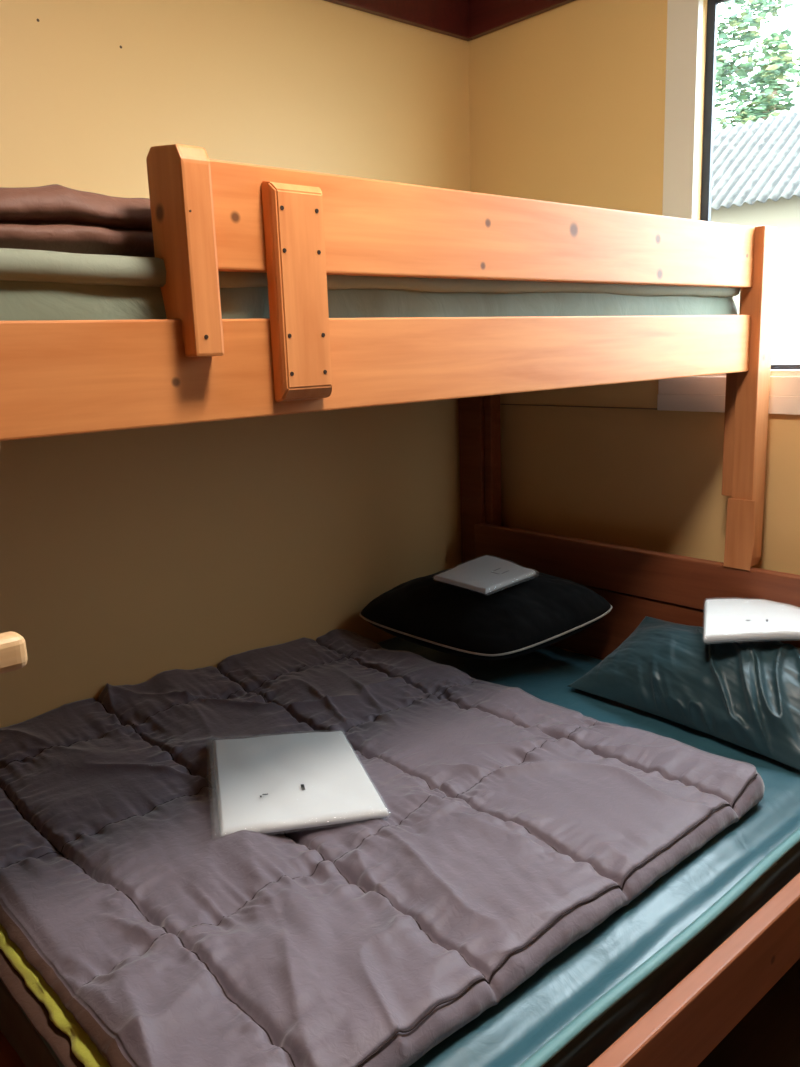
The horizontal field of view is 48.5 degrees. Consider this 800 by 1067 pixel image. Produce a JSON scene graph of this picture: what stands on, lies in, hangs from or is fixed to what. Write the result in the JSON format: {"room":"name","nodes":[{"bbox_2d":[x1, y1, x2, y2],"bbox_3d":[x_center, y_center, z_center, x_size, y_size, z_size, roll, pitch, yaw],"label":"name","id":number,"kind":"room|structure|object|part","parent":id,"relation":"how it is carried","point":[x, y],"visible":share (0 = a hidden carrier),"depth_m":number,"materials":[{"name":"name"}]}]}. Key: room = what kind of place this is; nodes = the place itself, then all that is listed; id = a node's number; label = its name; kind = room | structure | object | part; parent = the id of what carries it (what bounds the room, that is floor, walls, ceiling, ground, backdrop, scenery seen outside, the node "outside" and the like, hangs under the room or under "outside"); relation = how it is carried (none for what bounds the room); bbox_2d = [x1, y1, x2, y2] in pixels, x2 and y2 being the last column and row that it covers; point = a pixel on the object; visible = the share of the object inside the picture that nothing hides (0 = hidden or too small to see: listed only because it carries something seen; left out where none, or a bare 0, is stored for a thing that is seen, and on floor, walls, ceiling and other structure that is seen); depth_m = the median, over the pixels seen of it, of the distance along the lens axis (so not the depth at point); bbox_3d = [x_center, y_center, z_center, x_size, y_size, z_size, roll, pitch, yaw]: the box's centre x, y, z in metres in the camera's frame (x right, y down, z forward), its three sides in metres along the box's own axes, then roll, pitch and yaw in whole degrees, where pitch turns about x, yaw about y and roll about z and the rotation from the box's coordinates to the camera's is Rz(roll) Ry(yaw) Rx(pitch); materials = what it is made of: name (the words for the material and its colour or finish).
{"room":"bunk bedroom","nodes":[
{"label":"bunk bedroom","id":0,"kind":"room"},
{"bbox_2d":[0,0,470,727],"bbox_3d":[-0.986,-0.191,1.783,3.360,2.250,0.060,-12,16,-41],"label":"wall","id":1,"kind":"structure","parent":0,"point":[128,556],"depth_m":2.18,"materials":[{"name":"beige paint"}]},
{"bbox_2d":[324,0,472,40],"bbox_3d":[-1.019,-1.226,1.513,3.300,0.112,0.022,-12,16,-41],"label":"trim","id":2,"kind":"structure","parent":1,"relation":"attached to","point":[446,17],"depth_m":2.46,"materials":[{"name":"brown wood"}]},
{"bbox_2d":[468,0,799,659],"bbox_3d":[1.112,-0.292,1.900,0.060,2.250,2.550,-12,16,-41],"label":"wall","id":3,"kind":"structure","parent":0,"point":[567,101],"depth_m":2.39,"materials":[{"name":"beige paint"}]},
{"bbox_2d":[468,0,574,38],"bbox_3d":[1.051,-1.329,1.645,0.022,0.112,2.528,-12,16,-41],"label":"trim","id":4,"kind":"structure","parent":3,"relation":"attached to","point":[485,17],"depth_m":2.48,"materials":[{"name":"brown wood"}]},
{"bbox_2d":[500,404,656,409],"bbox_3d":[0.482,-0.366,2.552,0.003,0.003,0.602,-12,16,-41],"label":"trim","id":5,"kind":"structure","parent":3,"relation":"attached to","point":[500,404],"depth_m":2.51,"materials":[{"name":"brown wood"}]},
{"bbox_2d":[657,0,799,414],"bbox_3d":[0.994,-0.779,1.892,0.075,1.047,0.942,-12,16,-41],"label":"window","id":6,"kind":"structure","parent":3,"relation":"in","point":[706,393],"depth_m":2.14,"materials":[{"name":"beige"}]},
{"bbox_3d":[0.992,-0.782,1.893,0.075,0.890,0.777,-12,16,-41],"label":"frame","id":7,"kind":"part","parent":6,"relation":"part of","materials":[{"name":"beige"}]},
{"bbox_2d":[697,958,799,1066],"bbox_3d":[-0.095,1.108,1.046,3.420,0.050,2.670,-12,16,-41],"label":"floor","id":8,"kind":"structure","parent":0,"point":[768,1035],"depth_m":1.64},
{"bbox_2d":[0,144,799,1066],"bbox_3d":[-0.079,0.178,1.659,2.155,1.514,1.408,-12,16,-41],"label":"bunk bed","id":9,"kind":"object","parent":8,"relation":"on","point":[298,228],"visible":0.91,"depth_m":1.32,"materials":[{"name":"brown wood"}]},
{"bbox_2d":[0,631,26,673],"bbox_3d":[-0.614,-0.003,0.731,0.525,0.430,0.130,-12,16,-41],"label":"ladder","id":10,"kind":"object","parent":9,"relation":"attached to","point":[13,651],"visible":1,"depth_m":0.88,"materials":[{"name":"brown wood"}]},
{"bbox_3d":[-0.260,-0.339,1.071,0.040,0.246,0.085,-12,16,-41],"label":"guard post","id":11,"kind":"part","parent":9,"relation":"part of","materials":[{"name":"brown wood"}]},
{"bbox_2d":[0,248,740,320],"bbox_3d":[-0.258,-0.388,1.724,1.996,0.174,0.941,-12,16,-41],"label":"mattress","id":12,"kind":"object","parent":9,"relation":"on","point":[34,284],"visible":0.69,"depth_m":1.26,"materials":[{"name":"fabric"}]},
{"bbox_2d":[0,184,154,256],"bbox_3d":[-0.580,-0.451,1.452,1.078,0.085,0.894,-12,16,-41],"label":"duvet","id":13,"kind":"object","parent":12,"relation":"on","point":[54,217],"visible":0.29,"depth_m":1.05,"materials":[{"name":"brown fabric"}]},
{"bbox_3d":[0.054,-0.269,1.371,1.955,0.125,0.025,-12,16,-41],"label":"rail","id":14,"kind":"part","parent":9,"relation":"part of","materials":[{"name":"brown wood"}]},
{"bbox_2d":[0,637,799,1066],"bbox_3d":[0.018,0.557,1.851,1.664,0.134,1.364,-12,16,-41],"label":"mattress","id":15,"kind":"object","parent":9,"relation":"on","point":[586,997],"visible":0.12,"depth_m":1.34,"materials":[{"name":"teal fabric"}]},
{"bbox_2d":[0,629,764,1066],"bbox_3d":[-0.182,0.467,1.733,1.243,0.109,1.291,-12,16,-41],"label":"duvet","id":16,"kind":"object","parent":15,"relation":"on","point":[134,933],"visible":0.88,"depth_m":1.44,"materials":[{"name":"grey fabric"}]},
{"bbox_2d":[213,731,388,836],"bbox_3d":[-0.209,0.460,1.687,0.305,0.027,0.394,-5,12,-13],"label":"pack","id":17,"kind":"object","parent":16,"relation":"on","point":[273,783],"visible":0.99,"depth_m":1.63,"materials":[{"name":"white plastic"}]},
{"bbox_2d":[359,566,611,659],"bbox_3d":[0.244,0.204,2.461,0.663,0.226,0.379,7,15,38],"label":"pillow","id":18,"kind":"object","parent":15,"relation":"on","point":[538,611],"visible":0.87,"depth_m":2.32,"materials":[{"name":"black fabric"}]},
{"bbox_2d":[434,555,535,593],"bbox_3d":[0.244,0.107,2.393,0.241,0.038,0.246,-12,16,-41],"label":"pack","id":19,"kind":"object","parent":18,"relation":"on","point":[486,574],"visible":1,"depth_m":2.36,"materials":[{"name":"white plastic"}]},
{"bbox_2d":[568,616,799,769],"bbox_3d":[0.715,0.321,2.012,0.265,0.197,0.705,-12,16,-41],"label":"pillow","id":20,"kind":"object","parent":15,"relation":"on","point":[745,694],"visible":0.98,"depth_m":1.93,"materials":[{"name":"teal fabric"}]},
{"bbox_2d":[704,599,799,642],"bbox_3d":[0.801,0.193,1.982,0.289,0.044,0.217,-1,12,7],"label":"pack","id":21,"kind":"object","parent":20,"relation":"on","point":[725,620],"visible":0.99,"depth_m":1.95,"materials":[{"name":"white plastic"}]},
{"bbox_3d":[0.251,0.084,2.842,0.058,1.187,0.093,-12,16,-41],"label":"corner post","id":22,"kind":"part","parent":9,"relation":"part of","materials":[{"name":"brown wood"}]},
{"bbox_3d":[0.297,0.091,2.800,0.045,1.187,0.031,-12,16,-41],"label":"corner post","id":23,"kind":"part","parent":9,"relation":"part of","materials":[{"name":"brown wood"}]},
{"bbox_3d":[0.386,0.699,1.236,1.954,0.125,0.031,-12,16,-41],"label":"rail","id":24,"kind":"part","parent":9,"relation":"part of","materials":[{"name":"red wood"}]},
{"label":"outside","id":25,"kind":"structure","parent":0,"visible":0},
{"bbox_3d":[20.446,-2.102,14.170,44.700,0.050,38.000,-12,16,-41],"label":"ground","id":26,"kind":"structure","parent":25,"visible":0},
{"bbox_2d":[711,111,799,364],"bbox_3d":[4.535,-2.846,10.215,1.613,4.169,12.900,-12,16,-41],"label":"neighboring building","id":27,"kind":"structure","parent":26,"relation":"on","point":[756,169],"depth_m":9.94,"materials":[{"name":"white metal"}]},
{"bbox_2d":[714,0,799,130],"bbox_3d":[6.534,-6.320,16.770,2.133,8.127,3.816,-12,16,-41],"label":"tree","id":28,"kind":"object","parent":26,"relation":"on","point":[765,103],"visible":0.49,"depth_m":15.95,"materials":[{"name":"green plant"}]}
]}

